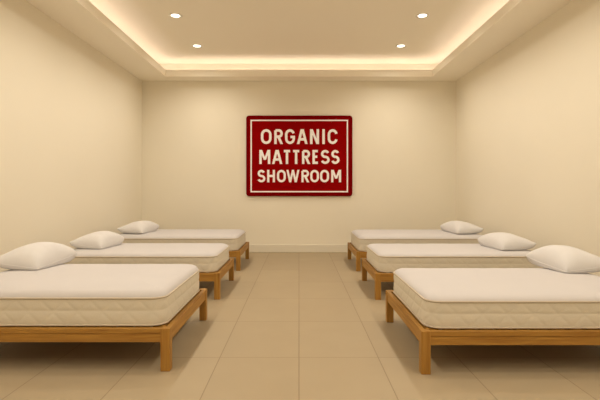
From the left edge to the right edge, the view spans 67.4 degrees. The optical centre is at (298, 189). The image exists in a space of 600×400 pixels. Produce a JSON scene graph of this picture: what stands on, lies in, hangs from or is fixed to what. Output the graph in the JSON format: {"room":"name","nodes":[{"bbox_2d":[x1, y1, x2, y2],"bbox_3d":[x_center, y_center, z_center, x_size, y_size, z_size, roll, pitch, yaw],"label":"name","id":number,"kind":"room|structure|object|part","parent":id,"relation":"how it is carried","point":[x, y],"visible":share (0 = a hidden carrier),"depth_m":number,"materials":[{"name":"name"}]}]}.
{"room":"store","nodes":[
{"label":"store","id":0,"kind":"room"},
{"bbox_2d":[0,0,141,271],"bbox_3d":[-2.813,-0.560,2.445,0.120,3.300,11.130,0,0,0],"label":"wall","id":1,"kind":"structure","parent":0,"point":[71,115],"depth_m":5.20,"materials":[{"name":"paint"}]},
{"bbox_2d":[142,64,455,244],"bbox_3d":[0.000,-0.560,7.950,5.506,3.300,0.120,0,0,0],"label":"wall","id":2,"kind":"structure","parent":0,"point":[194,132],"depth_m":7.89,"materials":[{"name":"paint"}]},
{"bbox_2d":[246,116,351,195],"bbox_3d":[0.005,-0.596,7.864,1.855,1.408,0.045,0,0,0],"label":"sign","id":3,"kind":"object","parent":2,"relation":"attached to","point":[286,155],"visible":1,"depth_m":7.85,"materials":[{"name":"red"}]},
{"bbox_2d":[249,245,366,251],"bbox_3d":[0.000,1.024,7.882,5.506,0.132,0.016,0,0,0],"label":"baseboard","id":4,"kind":"structure","parent":2,"relation":"attached to","point":[252,248],"depth_m":7.88,"materials":[{"name":"beige paint"}]},
{"bbox_2d":[89,0,508,63],"bbox_3d":[0.000,-2.260,2.445,5.746,0.100,11.130,0,0,0],"label":"ceiling","id":5,"kind":"structure","parent":0,"point":[228,31],"depth_m":6.12,"materials":[{"name":"white paint"}]},
{"bbox_2d":[168,13,182,18],"bbox_3d":[-1.565,-2.213,5.706,0.180,0.018,0.180,0,0,0],"label":"recessed light","id":6,"kind":"object","parent":5,"relation":"in","point":[173,15],"visible":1,"depth_m":5.69,"materials":[{"name":"beige"}]},
{"bbox_2d":[191,44,202,47],"bbox_3d":[-1.565,-2.213,6.906,0.180,0.018,0.180,0,0,0],"label":"recessed light","id":7,"kind":"object","parent":5,"relation":"in","point":[195,45],"visible":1,"depth_m":6.88,"materials":[{"name":"white"}]},
{"bbox_2d":[395,44,406,47],"bbox_3d":[1.565,-2.213,6.906,0.180,0.018,0.180,0,0,0],"label":"recessed light","id":8,"kind":"object","parent":5,"relation":"in","point":[398,45],"visible":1,"depth_m":6.88,"materials":[{"name":"beige"}]},
{"bbox_2d":[415,13,429,18],"bbox_3d":[1.565,-2.213,5.706,0.180,0.018,0.180,0,0,0],"label":"recessed light","id":9,"kind":"object","parent":5,"relation":"in","point":[423,15],"visible":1,"depth_m":5.69,"materials":[{"name":"beige"}]},
{"bbox_2d":[0,252,599,399],"bbox_3d":[0.000,1.140,2.445,5.746,0.100,11.130,0,0,0],"label":"floor","id":10,"kind":"structure","parent":0,"point":[288,325],"depth_m":2.95,"materials":[{"name":"tile"}]},
{"bbox_2d":[0,288,206,370],"bbox_3d":[-1.538,0.961,3.255,1.524,0.258,1.110,0,0,0],"label":"frame","id":11,"kind":"object","parent":10,"relation":"on","point":[164,333],"visible":0.48,"depth_m":2.71,"materials":[{"name":"brown wood"}]},
{"bbox_3d":[-1.538,0.875,2.717,1.412,0.083,0.028,0,0,0],"label":"rail","id":12,"kind":"part","parent":11,"relation":"part of","materials":[{"name":"brown wood"}]},
{"bbox_2d":[0,264,199,325],"bbox_3d":[-1.552,0.713,3.255,1.476,0.241,1.045,0,0,0],"label":"mattress","id":13,"kind":"object","parent":11,"relation":"on","point":[62,294],"visible":0.96,"depth_m":2.78,"materials":[{"name":"fabric"}]},
{"bbox_2d":[0,242,76,269],"bbox_3d":[-2.085,0.502,3.570,0.398,0.179,0.504,0,0,7],"label":"pillow","id":14,"kind":"object","parent":13,"relation":"on","point":[38,255],"visible":1,"depth_m":3.40,"materials":[{"name":"fabric"}]},
{"bbox_3d":[-1.552,0.626,3.255,1.457,0.069,1.026,0,0,0],"label":"panel","id":15,"kind":"part","parent":13,"relation":"part of","materials":[{"name":"fabric"}]},
{"bbox_3d":[-0.804,0.961,2.728,0.056,0.258,0.056,0,0,0],"label":"leg","id":16,"kind":"part","parent":11,"relation":"part of","materials":[{"name":"brown wood"}]},
{"bbox_3d":[-0.793,0.875,3.255,0.028,0.083,0.998,0,0,0],"label":"rail","id":17,"kind":"part","parent":11,"relation":"part of","materials":[{"name":"brown wood"}]},
{"bbox_3d":[-0.804,0.961,3.782,0.056,0.258,0.056,0,0,0],"label":"leg","id":18,"kind":"part","parent":11,"relation":"part of","materials":[{"name":"brown wood"}]},
{"bbox_2d":[199,258,233,299],"bbox_3d":[-1.644,0.958,4.965,1.712,0.264,0.990,0,0,0],"label":"frame","id":19,"kind":"object","parent":10,"relation":"on","point":[216,276],"visible":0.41,"depth_m":4.48,"materials":[{"name":"brown wood"}]},
{"bbox_2d":[63,243,228,271],"bbox_3d":[-1.657,0.724,4.965,1.664,0.207,0.925,0,0,0],"label":"mattress","id":20,"kind":"object","parent":19,"relation":"on","point":[207,257],"visible":0.73,"depth_m":4.54,"materials":[{"name":"fabric"}]},
{"bbox_2d":[69,231,123,248],"bbox_3d":[-2.215,0.536,4.960,0.379,0.167,0.504,0,0,7],"label":"pillow","id":21,"kind":"object","parent":20,"relation":"on","point":[100,239],"visible":1,"depth_m":4.77,"materials":[{"name":"fabric"}]},
{"bbox_3d":[-1.657,0.647,4.965,1.645,0.053,0.906,0,0,0],"label":"panel","id":22,"kind":"part","parent":20,"relation":"part of","materials":[{"name":"fabric"}]},
{"bbox_3d":[-1.644,0.869,4.487,1.600,0.083,0.028,0,0,0],"label":"rail","id":23,"kind":"part","parent":19,"relation":"part of","materials":[{"name":"brown wood"}]},
{"bbox_3d":[-0.816,0.958,4.498,0.056,0.264,0.056,0,0,0],"label":"leg","id":24,"kind":"part","parent":19,"relation":"part of","materials":[{"name":"brown wood"}]},
{"bbox_3d":[-0.805,0.869,4.965,0.028,0.083,0.878,0,0,0],"label":"rail","id":25,"kind":"part","parent":19,"relation":"part of","materials":[{"name":"brown wood"}]},
{"bbox_3d":[-0.816,0.958,5.432,0.056,0.264,0.056,0,0,0],"label":"leg","id":26,"kind":"part","parent":19,"relation":"part of","materials":[{"name":"brown wood"}]},
{"bbox_2d":[229,242,248,270],"bbox_3d":[-1.696,0.957,6.610,1.808,0.266,1.100,0,0,0],"label":"frame","id":27,"kind":"object","parent":10,"relation":"on","point":[245,248],"visible":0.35,"depth_m":6.09,"materials":[{"name":"brown wood"}]},
{"bbox_2d":[119,229,245,250],"bbox_3d":[-1.710,0.715,6.610,1.760,0.221,1.035,0,0,0],"label":"mattress","id":28,"kind":"object","parent":27,"relation":"on","point":[235,239],"visible":0.72,"depth_m":6.13,"materials":[{"name":"fabric"}]},
{"bbox_2d":[117,221,158,233],"bbox_3d":[-2.310,0.523,6.500,0.389,0.160,0.580,0,0,7],"label":"pillow","id":29,"kind":"object","parent":28,"relation":"on","point":[138,227],"visible":1,"depth_m":6.28,"materials":[{"name":"fabric"}]},
{"bbox_3d":[-1.710,0.635,6.610,1.741,0.061,1.016,0,0,0],"label":"panel","id":30,"kind":"part","parent":28,"relation":"part of","materials":[{"name":"fabric"}]},
{"bbox_3d":[-1.696,0.867,6.077,1.696,0.083,0.028,0,0,0],"label":"rail","id":31,"kind":"part","parent":27,"relation":"part of","materials":[{"name":"brown wood"}]},
{"bbox_3d":[-0.820,0.957,6.088,0.056,0.266,0.056,0,0,0],"label":"leg","id":32,"kind":"part","parent":27,"relation":"part of","materials":[{"name":"brown wood"}]},
{"bbox_3d":[-0.809,0.867,6.610,0.028,0.083,0.988,0,0,0],"label":"rail","id":33,"kind":"part","parent":27,"relation":"part of","materials":[{"name":"brown wood"}]},
{"bbox_3d":[-0.820,0.957,7.132,0.056,0.266,0.056,0,0,0],"label":"leg","id":34,"kind":"part","parent":27,"relation":"part of","materials":[{"name":"brown wood"}]},
{"bbox_2d":[348,242,366,270],"bbox_3d":[1.684,0.959,6.570,1.832,0.262,1.100,0,0,0],"label":"frame","id":35,"kind":"object","parent":10,"relation":"on","point":[359,254],"visible":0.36,"depth_m":6.03,"materials":[{"name":"brown wood"}]},
{"bbox_3d":[0.796,0.959,7.092,0.056,0.262,0.056,0,0,0],"label":"leg","id":36,"kind":"part","parent":35,"relation":"part of","materials":[{"name":"brown wood"}]},
{"bbox_3d":[0.785,0.871,6.570,0.028,0.083,0.988,0,0,0],"label":"rail","id":37,"kind":"part","parent":35,"relation":"part of","materials":[{"name":"brown wood"}]},
{"bbox_3d":[0.796,0.959,6.048,0.056,0.262,0.056,0,0,0],"label":"leg","id":38,"kind":"part","parent":35,"relation":"part of","materials":[{"name":"brown wood"}]},
{"bbox_3d":[1.684,0.871,6.037,1.720,0.083,0.028,0,0,0],"label":"rail","id":39,"kind":"part","parent":35,"relation":"part of","materials":[{"name":"brown wood"}]},
{"bbox_2d":[351,229,482,250],"bbox_3d":[1.698,0.717,6.570,1.784,0.225,1.035,0,0,0],"label":"mattress","id":40,"kind":"object","parent":35,"relation":"on","point":[360,239],"visible":0.76,"depth_m":6.09,"materials":[{"name":"fabric"}]},
{"bbox_3d":[1.698,0.634,6.570,1.765,0.061,1.016,0,0,0],"label":"panel","id":41,"kind":"part","parent":40,"relation":"part of","materials":[{"name":"fabric"}]},
{"bbox_2d":[440,221,482,233],"bbox_3d":[2.325,0.522,6.460,0.398,0.162,0.580,0,0,-7],"label":"pillow","id":42,"kind":"object","parent":40,"relation":"on","point":[457,227],"visible":1,"depth_m":6.24,"materials":[{"name":"fabric"}]},
{"bbox_2d":[362,259,393,299],"bbox_3d":[1.629,0.959,4.950,1.742,0.262,0.980,0,0,0],"label":"frame","id":43,"kind":"object","parent":10,"relation":"on","point":[379,277],"visible":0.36,"depth_m":4.46,"materials":[{"name":"brown wood"}]},
{"bbox_3d":[0.786,0.959,5.412,0.056,0.262,0.056,0,0,0],"label":"leg","id":44,"kind":"part","parent":43,"relation":"part of","materials":[{"name":"brown wood"}]},
{"bbox_3d":[0.775,0.871,4.950,0.028,0.083,0.868,0,0,0],"label":"rail","id":45,"kind":"part","parent":43,"relation":"part of","materials":[{"name":"brown wood"}]},
{"bbox_3d":[0.786,0.959,4.488,0.056,0.262,0.056,0,0,0],"label":"leg","id":46,"kind":"part","parent":43,"relation":"part of","materials":[{"name":"brown wood"}]},
{"bbox_3d":[1.629,0.871,4.477,1.630,0.083,0.028,0,0,0],"label":"rail","id":47,"kind":"part","parent":43,"relation":"part of","materials":[{"name":"brown wood"}]},
{"bbox_2d":[366,244,542,272],"bbox_3d":[1.643,0.727,4.950,1.694,0.205,0.915,0,0,0],"label":"mattress","id":48,"kind":"object","parent":43,"relation":"on","point":[386,258],"visible":0.73,"depth_m":4.51,"materials":[{"name":"fabric"}]},
{"bbox_3d":[1.643,0.647,4.950,1.675,0.046,0.896,0,0,0],"label":"panel","id":49,"kind":"part","parent":48,"relation":"part of","materials":[{"name":"fabric"}]},
{"bbox_2d":[478,232,535,249],"bbox_3d":[2.250,0.542,4.900,0.399,0.161,0.523,0,0,-7],"label":"pillow","id":50,"kind":"object","parent":48,"relation":"on","point":[498,240],"visible":1,"depth_m":4.71,"materials":[{"name":"fabric"}]},
{"bbox_2d":[386,290,599,374],"bbox_3d":[1.501,0.962,3.205,1.558,0.256,1.100,0,0,0],"label":"frame","id":51,"kind":"object","parent":10,"relation":"on","point":[427,336],"visible":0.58,"depth_m":2.66,"materials":[{"name":"brown wood"}]},
{"bbox_3d":[0.750,0.962,3.727,0.056,0.256,0.056,0,0,0],"label":"leg","id":52,"kind":"part","parent":51,"relation":"part of","materials":[{"name":"brown wood"}]},
{"bbox_3d":[0.739,0.876,3.205,0.028,0.083,0.988,0,0,0],"label":"rail","id":53,"kind":"part","parent":51,"relation":"part of","materials":[{"name":"brown wood"}]},
{"bbox_3d":[0.750,0.962,2.683,0.056,0.256,0.056,0,0,0],"label":"leg","id":54,"kind":"part","parent":51,"relation":"part of","materials":[{"name":"brown wood"}]},
{"bbox_2d":[393,268,599,328],"bbox_3d":[1.514,0.728,3.205,1.510,0.215,1.035,0,0,0],"label":"mattress","id":55,"kind":"object","parent":51,"relation":"on","point":[439,298],"visible":0.97,"depth_m":2.74,"materials":[{"name":"fabric"}]},
{"bbox_3d":[1.514,0.645,3.205,1.491,0.051,1.016,0,0,0],"label":"panel","id":56,"kind":"part","parent":55,"relation":"part of","materials":[{"name":"fabric"}]},
{"bbox_2d":[526,245,599,272],"bbox_3d":[2.140,0.531,3.600,0.398,0.176,0.504,0,0,-7],"label":"pillow","id":57,"kind":"object","parent":55,"relation":"on","point":[561,258],"visible":1,"depth_m":3.43,"materials":[{"name":"fabric"}]},
{"bbox_3d":[1.501,0.876,2.672,1.446,0.083,0.028,0,0,0],"label":"rail","id":58,"kind":"part","parent":51,"relation":"part of","materials":[{"name":"brown wood"}]},
{"bbox_2d":[456,0,599,275],"bbox_3d":[2.813,-0.560,2.445,0.120,3.300,11.130,0,0,0],"label":"wall","id":59,"kind":"structure","parent":0,"point":[528,115],"depth_m":5.20,"materials":[{"name":"paint"}]},
{"bbox_2d":[26,0,571,80],"bbox_3d":[0.000,-1.925,2.445,5.506,0.030,10.890,0,0,0],"label":"trim","id":60,"kind":"structure","parent":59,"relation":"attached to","point":[73,15],"depth_m":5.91,"materials":[{"name":"white paint"}]}
]}

